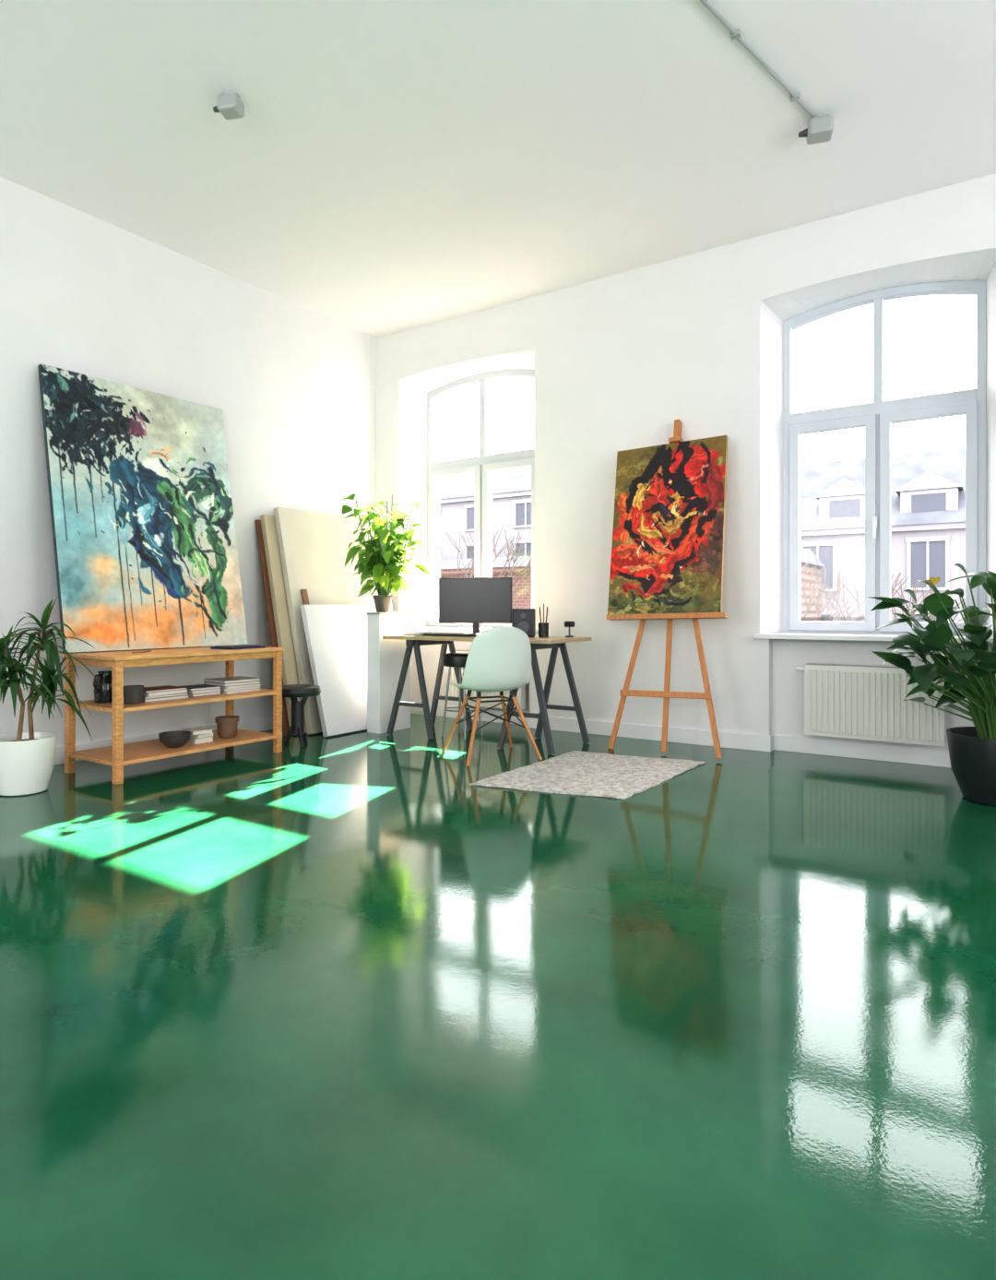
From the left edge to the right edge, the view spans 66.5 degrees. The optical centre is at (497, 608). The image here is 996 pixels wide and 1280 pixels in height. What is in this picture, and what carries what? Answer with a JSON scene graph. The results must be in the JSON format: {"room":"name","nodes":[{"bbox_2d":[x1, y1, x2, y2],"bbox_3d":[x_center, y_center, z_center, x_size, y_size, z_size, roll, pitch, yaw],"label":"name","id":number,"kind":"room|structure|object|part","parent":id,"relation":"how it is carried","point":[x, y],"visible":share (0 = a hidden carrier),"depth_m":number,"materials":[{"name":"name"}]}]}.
{"room":"art studio","nodes":[
{"label":"art studio","id":0,"kind":"room"},
{"bbox_2d":[0,176,376,746],"bbox_3d":[-3.508,-0.770,3.590,0.200,3.440,9.300,0,0,34],"label":"wall","id":1,"kind":"structure","parent":0,"point":[293,385],"depth_m":5.20,"materials":[{"name":"paint"}]},
{"bbox_2d":[54,715,272,765],"bbox_3d":[-3.505,0.897,3.397,0.018,0.105,8.582,0,0,34],"label":"baseboard","id":2,"kind":"structure","parent":1,"relation":"attached to","point":[265,723],"depth_m":5.10,"materials":[{"name":"white paint"}]},
{"bbox_2d":[0,713,995,1279],"bbox_3d":[-0.263,1.000,1.426,8.000,0.100,9.300,0,0,34],"label":"floor","id":3,"kind":"structure","parent":0,"point":[345,1006],"depth_m":1.73,"materials":[{"name":"green paint"}]},
{"bbox_2d":[0,732,58,796],"bbox_3d":[-2.468,0.807,3.942,0.314,0.285,0.314,0,0,34],"label":"pot","id":4,"kind":"object","parent":3,"relation":"on","point":[27,759],"depth_m":3.84,"materials":[{"name":"white ceramic"}]},
{"bbox_2d":[0,595,105,796],"bbox_3d":[-2.503,0.441,3.963,0.726,1.019,0.710,0,0,34],"label":"dracaena","id":5,"kind":"object","parent":3,"relation":"on","point":[27,759],"visible":1,"depth_m":3.90,"materials":[{"name":"green plant"}]},
{"bbox_2d":[61,646,284,784],"bbox_3d":[-1.968,0.604,4.708,0.564,0.693,1.154,0,0,34],"label":"shelf unit","id":6,"kind":"object","parent":3,"relation":"on","point":[120,754],"visible":0.73,"depth_m":4.40,"materials":[{"name":"brown wood"}]},
{"bbox_3d":[-2.477,0.611,4.394,0.042,0.678,0.042,0,0,34],"label":"leg","id":7,"kind":"part","parent":6,"relation":"part of","materials":[{"name":"brown wood"}]},
{"bbox_2d":[93,670,112,702],"bbox_3d":[-2.286,0.453,4.399,0.138,0.180,0.120,0,0,-41],"label":"jug","id":8,"kind":"object","parent":6,"relation":"on","point":[104,678],"visible":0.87,"depth_m":4.36,"materials":[{"name":"black glass"}]},
{"bbox_3d":[-2.293,0.431,4.341,0.012,0.109,0.062,0,0,12],"label":"handle","id":9,"kind":"part","parent":8,"relation":"part of","materials":[{"name":"black plastic"}]},
{"bbox_3d":[-2.063,0.611,4.118,0.042,0.678,0.042,0,0,34],"label":"leg","id":10,"kind":"part","parent":6,"relation":"part of","materials":[{"name":"brown wood"}]},
{"bbox_2d":[123,685,143,703],"bbox_3d":[-2.088,0.492,4.349,0.110,0.100,0.110,0,0,34],"label":"tin can","id":11,"kind":"object","parent":6,"relation":"on","point":[132,693],"visible":0.97,"depth_m":4.31,"materials":[{"name":"grey metal"}]},
{"bbox_2d":[131,650,150,653],"bbox_3d":[-2.060,0.251,4.391,0.010,0.010,0.200,0,0,5],"label":"brush","id":12,"kind":"object","parent":6,"relation":"on","point":[147,650],"visible":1,"depth_m":4.39,"materials":[{"name":"brown wood"}]},
{"bbox_2d":[37,363,248,652],"bbox_3d":[-2.243,-0.594,4.918,0.322,1.701,1.245,0,0,34],"label":"abstract painting","id":13,"kind":"object","parent":6,"relation":"on","point":[145,545],"visible":1,"depth_m":4.82,"materials":[{"name":"paint"}]},
{"bbox_2d":[142,695,189,702],"bbox_3d":[-2.043,0.533,4.560,0.210,0.018,0.280,0,0,36],"label":"book","id":14,"kind":"object","parent":6,"relation":"on","point":[181,696],"visible":0.34,"depth_m":4.49,"materials":[{"name":"grey paper"}]},
{"bbox_2d":[143,692,188,699],"bbox_3d":[-2.043,0.517,4.560,0.210,0.014,0.270,0,0,38],"label":"book","id":15,"kind":"object","parent":14,"relation":"on","point":[183,693],"visible":0.34,"depth_m":4.50,"materials":[{"name":"grey paper"}]},
{"bbox_2d":[143,688,188,696],"bbox_3d":[-2.043,0.499,4.560,0.210,0.020,0.260,0,0,32],"label":"book","id":16,"kind":"object","parent":15,"relation":"on","point":[178,691],"visible":0.34,"depth_m":4.49,"materials":[{"name":"white paper"}]},
{"bbox_2d":[143,685,186,693],"bbox_3d":[-2.043,0.483,4.560,0.210,0.012,0.250,0,0,39],"label":"book","id":17,"kind":"object","parent":16,"relation":"on","point":[154,689],"visible":0.75,"depth_m":4.54,"materials":[{"name":"white paper"}]},
{"bbox_3d":[-1.968,0.844,4.708,0.528,0.022,1.118,0,0,34],"label":"shelf","id":18,"kind":"part","parent":6,"relation":"part of","materials":[{"name":"brown wood"}]},
{"bbox_3d":[-1.968,0.554,4.708,0.528,0.022,1.118,0,0,34],"label":"shelf","id":19,"kind":"part","parent":6,"relation":"part of","materials":[{"name":"brown wood"}]},
{"bbox_2d":[158,730,190,747],"bbox_3d":[-1.943,0.790,4.566,0.180,0.085,0.180,0,0,34],"label":"bowl","id":20,"kind":"object","parent":6,"relation":"on","point":[175,739],"visible":1,"depth_m":4.51,"materials":[{"name":"grey ceramic"}]},
{"bbox_2d":[186,735,213,744],"bbox_3d":[-1.888,0.818,4.757,0.160,0.030,0.130,0,0,35],"label":"book","id":21,"kind":"object","parent":6,"relation":"on","point":[208,739],"visible":0.45,"depth_m":4.70,"materials":[{"name":"white paper"}]},
{"bbox_2d":[189,733,213,739],"bbox_3d":[-1.888,0.789,4.757,0.160,0.025,0.130,0,0,26],"label":"book","id":22,"kind":"object","parent":21,"relation":"on","point":[199,736],"visible":0.34,"depth_m":4.69,"materials":[{"name":"grey paper"}]},
{"bbox_2d":[180,726,213,734],"bbox_3d":[-1.888,0.765,4.757,0.160,0.022,0.130,0,0,42],"label":"book","id":23,"kind":"object","parent":22,"relation":"on","point":[196,730],"visible":0.84,"depth_m":4.72,"materials":[{"name":"white paper"}]},
{"bbox_2d":[187,690,221,697],"bbox_3d":[-1.893,0.532,4.785,0.200,0.020,0.200,0,0,33],"label":"book","id":24,"kind":"object","parent":6,"relation":"on","point":[210,693],"visible":0.39,"depth_m":4.71,"materials":[{"name":"grey paper"}]},
{"bbox_2d":[187,688,220,693],"bbox_3d":[-1.893,0.514,4.785,0.200,0.016,0.200,0,0,36],"label":"book","id":25,"kind":"object","parent":24,"relation":"on","point":[212,690],"visible":0.34,"depth_m":4.71,"materials":[{"name":"white paper"}]},
{"bbox_2d":[178,684,220,691],"bbox_3d":[-1.893,0.497,4.785,0.200,0.016,0.200,0,0,40],"label":"book","id":26,"kind":"object","parent":25,"relation":"on","point":[198,687],"visible":0.75,"depth_m":4.76,"materials":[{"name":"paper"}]},
{"bbox_2d":[214,715,239,738],"bbox_3d":[-1.755,0.767,4.920,0.148,0.130,0.148,0,0,34],"label":"clay pot","id":27,"kind":"object","parent":6,"relation":"on","point":[227,726],"visible":1,"depth_m":4.87,"materials":[{"name":"brown ceramic"}]},
{"bbox_3d":[-1.874,0.611,5.299,0.042,0.678,0.042,0,0,34],"label":"leg","id":28,"kind":"part","parent":6,"relation":"part of","materials":[{"name":"brown wood"}]},
{"bbox_2d":[210,644,265,649],"bbox_3d":[-1.683,0.247,4.920,0.200,0.018,0.280,0,0,28],"label":"book","id":29,"kind":"object","parent":6,"relation":"on","point":[232,646],"visible":1,"depth_m":4.85,"materials":[{"name":"blue paper"}]},
{"bbox_2d":[220,687,260,694],"bbox_3d":[-1.749,0.535,5.001,0.240,0.014,0.260,0,0,34],"label":"book","id":30,"kind":"object","parent":6,"relation":"on","point":[250,690],"visible":0.29,"depth_m":4.92,"materials":[{"name":"white paper"}]},
{"bbox_2d":[220,686,260,691],"bbox_3d":[-1.749,0.520,5.001,0.240,0.016,0.260,0,0,39],"label":"book","id":31,"kind":"object","parent":30,"relation":"on","point":[252,687],"visible":0.29,"depth_m":4.91,"materials":[{"name":"grey paper"}]},
{"bbox_2d":[219,683,260,688],"bbox_3d":[-1.749,0.504,5.001,0.240,0.014,0.260,0,0,34],"label":"book","id":32,"kind":"object","parent":31,"relation":"on","point":[248,685],"visible":0.3,"depth_m":4.91,"materials":[{"name":"white paper"}]},
{"bbox_2d":[204,680,259,687],"bbox_3d":[-1.749,0.487,5.001,0.240,0.020,0.260,0,0,39],"label":"book","id":33,"kind":"object","parent":32,"relation":"on","point":[254,681],"visible":0.52,"depth_m":4.91,"materials":[{"name":"grey paper"}]},
{"bbox_2d":[204,675,260,683],"bbox_3d":[-1.749,0.469,5.001,0.240,0.016,0.260,0,0,38],"label":"book","id":34,"kind":"object","parent":33,"relation":"on","point":[238,679],"visible":1,"depth_m":4.96,"materials":[{"name":"grey paper"}]},
{"bbox_3d":[-1.459,0.611,5.023,0.042,0.678,0.042,0,0,34],"label":"leg","id":35,"kind":"part","parent":6,"relation":"part of","materials":[{"name":"brown wood"}]},
{"bbox_2d":[255,519,289,735],"bbox_3d":[-1.467,0.132,6.141,0.334,1.633,0.950,0,0,34],"label":"canvas","id":36,"kind":"object","parent":3,"relation":"on","point":[264,567],"visible":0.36,"depth_m":5.77},
{"bbox_2d":[260,514,307,734],"bbox_3d":[-1.398,0.112,6.167,0.389,1.673,1.000,0,0,34],"label":"canvas","id":37,"kind":"object","parent":3,"relation":"on","point":[290,675],"visible":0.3,"depth_m":5.79},
{"bbox_3d":[-1.400,0.113,6.168,0.039,1.698,0.998,-14,-8,33],"label":"stretcher frame","id":38,"kind":"part","parent":37,"relation":"part of","materials":[{"name":"beige wood"}]},
{"bbox_2d":[282,684,320,746],"bbox_3d":[-1.394,0.745,5.281,0.320,0.422,0.320,0,0,11],"label":"stool","id":39,"kind":"object","parent":3,"relation":"on","point":[291,691],"visible":0.87,"depth_m":5.24,"materials":[{"name":"black plastic"}]},
{"bbox_3d":[-1.409,0.776,5.280,0.172,0.359,0.075,0,0,11],"label":"leg","id":40,"kind":"part","parent":39,"relation":"part of","materials":[{"name":"black plastic"}]},
{"bbox_3d":[-1.389,0.776,5.295,0.032,0.359,0.178,0,0,23],"label":"leg","id":41,"kind":"part","parent":39,"relation":"part of","materials":[{"name":"black plastic"}]},
{"bbox_3d":[-1.385,0.776,5.270,0.032,0.359,0.178,0,0,-37],"label":"leg","id":42,"kind":"part","parent":39,"relation":"part of","materials":[{"name":"black plastic"}]},
{"bbox_3d":[-1.394,0.570,5.281,0.320,0.071,0.320,0,0,11],"label":"seat","id":43,"kind":"part","parent":39,"relation":"part of","materials":[{"name":"black leather"}]},
{"bbox_2d":[300,589,309,604],"bbox_3d":[-1.385,0.398,5.822,0.324,1.100,0.050,0,0,34],"label":"canvas","id":44,"kind":"object","parent":3,"relation":"on","point":[304,595],"visible":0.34,"depth_m":5.89},
{"bbox_2d":[273,507,393,734],"bbox_3d":[-1.256,0.079,6.271,0.429,1.738,1.140,0,0,34],"label":"canvas","id":45,"kind":"object","parent":3,"relation":"on","point":[314,546],"visible":0.48,"depth_m":6.06},
{"bbox_3d":[-1.259,0.080,6.272,0.044,1.768,1.138,-15,-8,33],"label":"stretcher frame","id":46,"kind":"part","parent":45,"relation":"part of","materials":[{"name":"wood"}]},
{"bbox_2d":[300,604,376,736],"bbox_3d":[-1.128,0.459,6.017,0.293,0.978,0.880,0,0,34],"label":"canvas","id":47,"kind":"object","parent":3,"relation":"on","point":[336,635],"visible":0.57,"depth_m":5.83},
{"bbox_3d":[-1.130,0.460,6.019,0.039,0.998,0.878,-17,-9,32],"label":"stretcher frame","id":48,"kind":"part","parent":47,"relation":"part of","materials":[{"name":"white fabric"}]},
{"bbox_2d":[367,612,411,734],"bbox_3d":[-0.850,0.489,5.940,0.135,0.922,0.370,0,0,34],"label":"pedestal","id":49,"kind":"object","parent":3,"relation":"on","point":[385,657],"visible":0.98,"depth_m":5.83,"materials":[{"name":"white wood"}]},
{"bbox_2d":[341,493,429,612],"bbox_3d":[-0.866,-0.433,5.857,0.711,0.921,0.662,0,0,-35],"label":"potted plant","id":50,"kind":"object","parent":49,"relation":"on","point":[378,562],"visible":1,"depth_m":5.80,"materials":[{"name":"green plant"}]},
{"bbox_3d":[-0.892,-0.037,5.872,0.150,0.130,0.150,0,0,34],"label":"pot","id":51,"kind":"part","parent":50,"relation":"part of","materials":[{"name":"grey ceramic"}]},
{"bbox_2d":[440,652,483,739],"bbox_3d":[-0.268,0.641,5.672,0.304,0.619,0.304,0,0,34],"label":"stool","id":52,"kind":"object","parent":3,"relation":"on","point":[449,659],"visible":0.55,"depth_m":5.58,"materials":[{"name":"black plastic"}]},
{"bbox_3d":[-0.385,0.689,5.649,0.077,0.524,0.018,0,0,-10],"label":"leg","id":53,"kind":"part","parent":52,"relation":"part of","materials":[{"name":"silver metal"}]},
{"bbox_3d":[-0.268,0.381,5.672,0.304,0.098,0.304,0,0,34],"label":"seat","id":54,"kind":"part","parent":52,"relation":"part of","materials":[{"name":"black plastic"}]},
{"bbox_3d":[-0.291,0.689,5.789,0.018,0.524,0.077,0,0,-10],"label":"leg","id":55,"kind":"part","parent":52,"relation":"part of","materials":[{"name":"silver metal"}]},
{"bbox_3d":[-0.244,0.689,5.555,0.018,0.524,0.077,0,0,-12],"label":"leg","id":56,"kind":"part","parent":52,"relation":"part of","materials":[{"name":"silver metal"}]},
{"bbox_3d":[-0.151,0.689,5.695,0.077,0.524,0.018,0,0,-10],"label":"leg","id":57,"kind":"part","parent":52,"relation":"part of","materials":[{"name":"silver metal"}]},
{"bbox_2d":[382,634,591,754],"bbox_3d":[-0.099,0.575,5.529,1.440,0.751,0.590,0,0,34],"label":"desk","id":58,"kind":"object","parent":3,"relation":"on","point":[553,643],"visible":0.88,"depth_m":5.46,"materials":[{"name":"grey paint"}]},
{"bbox_2d":[422,632,477,636],"bbox_3d":[-0.348,0.191,5.533,0.400,0.018,0.120,0,0,25],"label":"keyboard","id":59,"kind":"object","parent":58,"relation":"on","point":[430,634],"visible":0.98,"depth_m":5.48,"materials":[{"name":"black plastic"}]},
{"bbox_2d":[438,577,512,634],"bbox_3d":[-0.171,-0.018,5.727,0.570,0.435,0.220,0,0,14],"label":"monitor","id":60,"kind":"object","parent":58,"relation":"on","point":[475,600],"visible":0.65,"depth_m":5.71,"materials":[{"name":"black plastic"}]},
{"bbox_2d":[511,608,535,637],"bbox_3d":[0.184,0.100,5.391,0.160,0.200,0.146,0,0,5],"label":"speaker","id":61,"kind":"object","parent":58,"relation":"on","point":[524,620],"visible":0.85,"depth_m":5.32},
{"bbox_2d":[538,622,548,637],"bbox_3d":[0.320,0.149,5.328,0.074,0.100,0.074,0,0,34],"label":"pencil cup","id":62,"kind":"object","parent":58,"relation":"on","point":[543,627],"visible":1,"depth_m":5.30,"materials":[{"name":"black plastic"}]},
{"bbox_2d":[564,621,574,637],"bbox_3d":[0.505,0.144,5.371,0.070,0.110,0.067,0,0,34],"label":"webcam","id":63,"kind":"object","parent":58,"relation":"on","point":[569,624],"visible":1,"depth_m":5.35,"materials":[{"name":"black plastic"}]},
{"bbox_3d":[-0.595,0.196,5.722,0.160,0.008,0.220,0,0,34],"label":"notebook","id":64,"kind":"object","parent":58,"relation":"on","visible":0},
{"bbox_3d":[-0.595,0.187,5.722,0.160,0.008,0.220,0,0,22],"label":"notebook","id":65,"kind":"object","parent":64,"relation":"on","visible":0},
{"bbox_2d":[403,631,432,633],"bbox_3d":[-0.595,0.178,5.722,0.160,0.008,0.220,0,0,11],"label":"notebook","id":66,"kind":"object","parent":65,"relation":"on","point":[405,632],"visible":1,"depth_m":5.63,"materials":[{"name":"grey paper"}]},
{"bbox_2d":[441,626,542,766],"bbox_3d":[-0.044,0.531,4.888,0.509,0.846,0.498,0,0,-22],"label":"shell chair","id":67,"kind":"object","parent":3,"relation":"on","point":[499,658],"visible":1,"depth_m":4.71,"materials":[{"name":"mint green plastic"},{"name":"beech wood"},{"name":"black metal"}]},
{"bbox_3d":[-0.276,0.757,4.978,0.203,0.395,0.027,0,0,23],"label":"leg","id":68,"kind":"part","parent":67,"relation":"part of","materials":[{"name":"brown wood"}]},
{"bbox_3d":[-0.152,0.757,4.673,0.026,0.395,0.212,0,0,21],"label":"leg","id":69,"kind":"part","parent":67,"relation":"part of","materials":[{"name":"brown wood"}]},
{"bbox_3d":[0.059,0.757,5.115,0.026,0.395,0.204,0,0,23],"label":"leg","id":70,"kind":"part","parent":67,"relation":"part of","materials":[{"name":"brown wood"}]},
{"bbox_3d":[0.182,0.757,4.808,0.212,0.395,0.027,0,0,27],"label":"leg","id":71,"kind":"part","parent":67,"relation":"part of","materials":[{"name":"brown wood"}]},
{"bbox_2d":[469,750,705,799],"bbox_3d":[0.560,0.945,4.373,0.868,0.011,1.309,0,0,34],"label":"rug","id":72,"kind":"object","parent":3,"relation":"on","point":[574,772],"visible":1,"depth_m":4.29,"materials":[{"name":"fabric"}]},
{"bbox_2d":[606,419,727,758],"bbox_3d":[1.171,-0.183,5.132,0.828,2.272,0.477,0,0,34],"label":"easel","id":73,"kind":"object","parent":3,"relation":"on","point":[625,692],"visible":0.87,"depth_m":5.01,"materials":[{"name":"brown wood"}]},
{"bbox_3d":[0.972,0.152,5.174,0.377,1.622,0.020,-2,-12,34],"label":"leg","id":74,"kind":"part","parent":73,"relation":"part of","materials":[{"name":"brown wood"}]},
{"bbox_2d":[606,612,727,620],"bbox_3d":[1.110,0.055,5.047,0.820,0.035,0.068,-2,-12,34],"label":"tray","id":75,"kind":"object","parent":73,"relation":"on","point":[694,616],"depth_m":5.01,"materials":[{"name":"brown wood"}]},
{"bbox_2d":[607,435,727,614],"bbox_3d":[1.150,-0.547,5.179,0.819,1.218,0.261,0,0,34],"label":"abstract painting","id":76,"kind":"object","parent":73,"relation":"on","point":[669,529],"visible":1,"depth_m":5.15,"materials":[{"name":"paint"}]},
{"bbox_3d":[1.178,-0.187,5.141,0.034,2.288,0.022,-2,-12,34],"label":"post","id":77,"kind":"part","parent":73,"relation":"part of","materials":[{"name":"brown wood"}]},
{"bbox_3d":[1.301,0.142,4.955,0.377,1.622,0.020,-2,-12,34],"label":"leg","id":78,"kind":"part","parent":73,"relation":"part of","materials":[{"name":"brown wood"}]},
{"bbox_2d":[870,563,995,805],"bbox_3d":[2.513,0.358,3.724,1.233,1.183,1.195,0,0,34],"label":"potted plant","id":79,"kind":"object","parent":3,"relation":"on","point":[972,750],"visible":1,"depth_m":3.69,"materials":[{"name":"green plant"}]},
{"bbox_3d":[2.494,0.785,3.758,0.474,0.330,0.474,0,0,34],"label":"pot","id":80,"kind":"part","parent":79,"relation":"part of","materials":[{"name":"black ceramic"}]},
{"bbox_2d":[0,0,995,338],"bbox_3d":[-0.263,-2.565,1.426,8.000,0.150,9.300,0,0,34],"label":"ceiling","id":81,"kind":"structure","parent":0,"point":[389,167],"depth_m":3.91,"materials":[{"name":"paint"}]},
{"bbox_2d":[213,91,244,119],"bbox_3d":[-1.319,-2.447,3.695,0.140,0.084,0.094,0,0,11],"label":"ceiling sensor","id":82,"kind":"object","parent":81,"relation":"attached to","point":[229,103],"visible":1,"depth_m":3.66,"materials":[{"name":"grey plastic"}]},
{"bbox_2d":[699,0,815,118],"bbox_3d":[0.773,-2.479,3.004,0.062,0.022,2.307,0,0,44],"label":"conduit","id":83,"kind":"object","parent":81,"relation":"attached to","point":[734,33],"visible":1,"depth_m":3.39,"materials":[{"name":"grey plastic"}]},
{"bbox_2d":[798,112,833,144],"bbox_3d":[1.616,-2.441,3.867,0.161,0.098,0.108,0,0,17],"label":"ceiling sensor","id":84,"kind":"object","parent":81,"relation":"attached to","point":[820,128],"visible":1,"depth_m":3.82,"materials":[{"name":"grey plastic"}]},
{"bbox_2d":[376,173,995,749],"bbox_3d":[2.178,-0.770,5.086,7.600,3.440,0.500,0,0,34],"label":"wall","id":85,"kind":"structure","parent":0,"point":[695,339],"depth_m":5.40,"materials":[{"name":"paint"}]},
{"bbox_2d":[410,627,538,633],"bbox_3d":[-0.228,0.184,6.543,1.490,0.032,0.344,0,0,34],"label":"windowsill","id":86,"kind":"structure","parent":85,"relation":"attached to","point":[412,629],"depth_m":6.50,"materials":[{"name":"white paint"}]},
{"bbox_2d":[426,368,534,628],"bbox_3d":[-0.138,-0.938,6.696,1.240,2.275,0.152,0,0,34],"label":"window","id":87,"kind":"structure","parent":85,"relation":"in","point":[482,467],"depth_m":6.70,"materials":[{"name":"white"}]},
{"bbox_3d":[-0.374,-0.560,6.871,0.563,1.420,0.073,0,0,34],"label":"sash","id":88,"kind":"part","parent":87,"relation":"part of","materials":[{"name":"white"}]},
{"bbox_3d":[-0.177,-0.525,6.663,0.024,0.150,0.054,0,0,34],"label":"handle","id":89,"kind":"part","parent":87,"relation":"part of","materials":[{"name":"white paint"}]},
{"bbox_3d":[0.114,-0.560,6.545,0.563,1.420,0.073,0,0,34],"label":"sash","id":90,"kind":"part","parent":87,"relation":"part of","materials":[{"name":"white plastic"}]},
{"bbox_2d":[446,650,525,710],"bbox_3d":[-0.111,0.582,6.330,0.790,0.456,0.150,0,0,34],"label":"radiator","id":91,"kind":"object","parent":85,"relation":"attached to","point":[453,691],"visible":0.14,"depth_m":6.25,"materials":[{"name":"white metal"}]},
{"bbox_2d":[410,701,950,768],"bbox_3d":[2.059,0.897,4.908,7.600,0.105,0.108,0,0,34],"label":"baseboard","id":92,"kind":"structure","parent":85,"relation":"attached to","point":[868,751],"depth_m":5.09,"materials":[{"name":"white paint"}]},
{"bbox_2d":[795,663,945,746],"bbox_3d":[2.301,0.582,4.721,0.830,0.456,0.150,0,0,34],"label":"radiator","id":93,"kind":"object","parent":85,"relation":"attached to","point":[856,702],"visible":0.88,"depth_m":4.66,"materials":[{"name":"white metal"}]},
{"bbox_2d":[805,663,900,668],"bbox_3d":[2.308,0.357,4.687,0.760,0.006,0.060,0,0,34],"label":"grille","id":94,"kind":"object","parent":93,"relation":"attached to","point":[809,665],"depth_m":4.75,"materials":[{"name":"grey metal"}]},
{"bbox_2d":[753,632,993,643],"bbox_3d":[2.382,0.184,4.802,1.415,0.032,0.344,0,0,34],"label":"windowsill","id":95,"kind":"structure","parent":85,"relation":"attached to","point":[783,635],"depth_m":4.83,"materials":[{"name":"white paint"}]},
{"bbox_2d":[782,280,986,636],"bbox_3d":[2.478,-0.938,4.951,1.190,2.275,0.152,0,0,34],"label":"window","id":96,"kind":"structure","parent":85,"relation":"in","point":[877,417],"depth_m":4.94,"materials":[{"name":"white"}]},
{"bbox_3d":[2.253,-0.560,5.119,0.538,1.420,0.073,0,0,34],"label":"sash","id":97,"kind":"part","parent":96,"relation":"part of","materials":[{"name":"white plastic"}]},
{"bbox_3d":[2.440,-0.525,4.918,0.024,0.150,0.054,0,0,34],"label":"handle","id":98,"kind":"part","parent":96,"relation":"part of","materials":[{"name":"white paint"}]},
{"bbox_3d":[2.720,-0.560,4.807,0.538,1.420,0.073,0,0,34],"label":"sash","id":99,"kind":"part","parent":96,"relation":"part of","materials":[{"name":"white"}]},
{"label":"outside","id":100,"kind":"structure","parent":0,"visible":0},
{"bbox_3d":[7.370,6.050,37.743,100.000,0.200,59.400,0,0,34],"label":"ground","id":101,"kind":"structure","parent":100,"visible":0},
{"bbox_2d":[440,467,531,559],"bbox_3d":[-1.534,0.450,28.176,16.000,11.000,5.200,0,0,34],"label":"apartment building","id":102,"kind":"structure","parent":101,"relation":"on","point":[512,488],"depth_m":24.84,"materials":[{"name":"paint"}]},
{"bbox_3d":[-0.709,-2.950,24.728,0.720,0.700,0.020,0,0,34],"label":"pane","id":103,"kind":"part","parent":102,"relation":"part of","materials":[{"name":"grey glass"}]},
{"bbox_3d":[-0.709,-1.450,24.728,0.720,1.200,0.020,0,0,34],"label":"pane","id":104,"kind":"part","parent":102,"relation":"part of","materials":[{"name":"grey glass"}]},
{"bbox_3d":[0.872,-2.950,23.674,0.720,0.700,0.020,0,0,34],"label":"pane","id":105,"kind":"part","parent":102,"relation":"part of","materials":[{"name":"grey glass"}]},
{"bbox_3d":[0.872,-1.450,23.674,0.720,1.200,0.020,0,0,34],"label":"pane","id":106,"kind":"part","parent":102,"relation":"part of","materials":[{"name":"grey glass"}]},
{"bbox_2d":[440,556,531,608],"bbox_3d":[-1.799,2.275,21.742,7.700,7.350,2.200,0,0,34],"label":"brick outbuilding","id":107,"kind":"structure","parent":101,"relation":"on","point":[448,568],"depth_m":19.31,"materials":[{"name":"brick"}]},
{"bbox_2d":[444,525,531,599],"bbox_3d":[-1.434,2.218,13.719,4.684,7.476,3.783,0,0,34],"label":"tree","id":108,"kind":"object","parent":101,"relation":"on","point":[528,565],"visible":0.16,"depth_m":13.50,"materials":[{"name":"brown plant"}]},
{"bbox_2d":[800,548,825,620],"bbox_3d":[4.829,2.325,17.622,4.700,7.250,2.700,0,0,34],"label":"brick outbuilding","id":109,"kind":"structure","parent":101,"relation":"on","point":[807,555],"depth_m":16.43,"materials":[{"name":"brick"}]},
{"bbox_2d":[800,447,965,622],"bbox_3d":[12.068,0.925,19.105,15.700,10.050,4.200,0,0,34],"label":"apartment building","id":110,"kind":"structure","parent":101,"relation":"on","point":[929,488],"depth_m":18.88,"materials":[{"name":"paint"}]},
{"bbox_3d":[8.180,-1.050,19.402,0.720,1.100,0.020,0,0,34],"label":"pane","id":111,"kind":"part","parent":110,"relation":"part of","materials":[{"name":"grey glass"}]},
{"bbox_3d":[8.180,0.750,19.402,0.720,1.200,0.020,0,0,34],"label":"pane","id":112,"kind":"part","parent":110,"relation":"part of","materials":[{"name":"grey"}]},
{"bbox_3d":[8.762,-2.450,19.194,0.720,0.600,0.019,0,0,34],"label":"pane","id":113,"kind":"part","parent":110,"relation":"part of","materials":[{"name":"grey glass"}]},
{"bbox_3d":[10.218,0.750,18.042,0.720,1.200,0.020,0,0,34],"label":"pane","id":114,"kind":"part","parent":110,"relation":"part of","materials":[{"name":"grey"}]},
{"bbox_3d":[10.218,-1.050,18.042,0.720,1.100,0.020,0,0,34],"label":"pane","id":115,"kind":"part","parent":110,"relation":"part of","materials":[{"name":"grey glass"}]},
{"bbox_3d":[10.301,-2.450,18.167,0.720,0.600,0.019,0,0,34],"label":"pane","id":116,"kind":"part","parent":110,"relation":"part of","materials":[{"name":"grey glass"}]},
{"bbox_2d":[800,562,965,622],"bbox_3d":[3.661,2.540,11.196,3.645,6.829,5.195,0,0,-18],"label":"tree","id":117,"kind":"object","parent":101,"relation":"on","point":[837,582],"visible":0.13,"depth_m":10.15,"materials":[{"name":"brown plant"}]}
]}

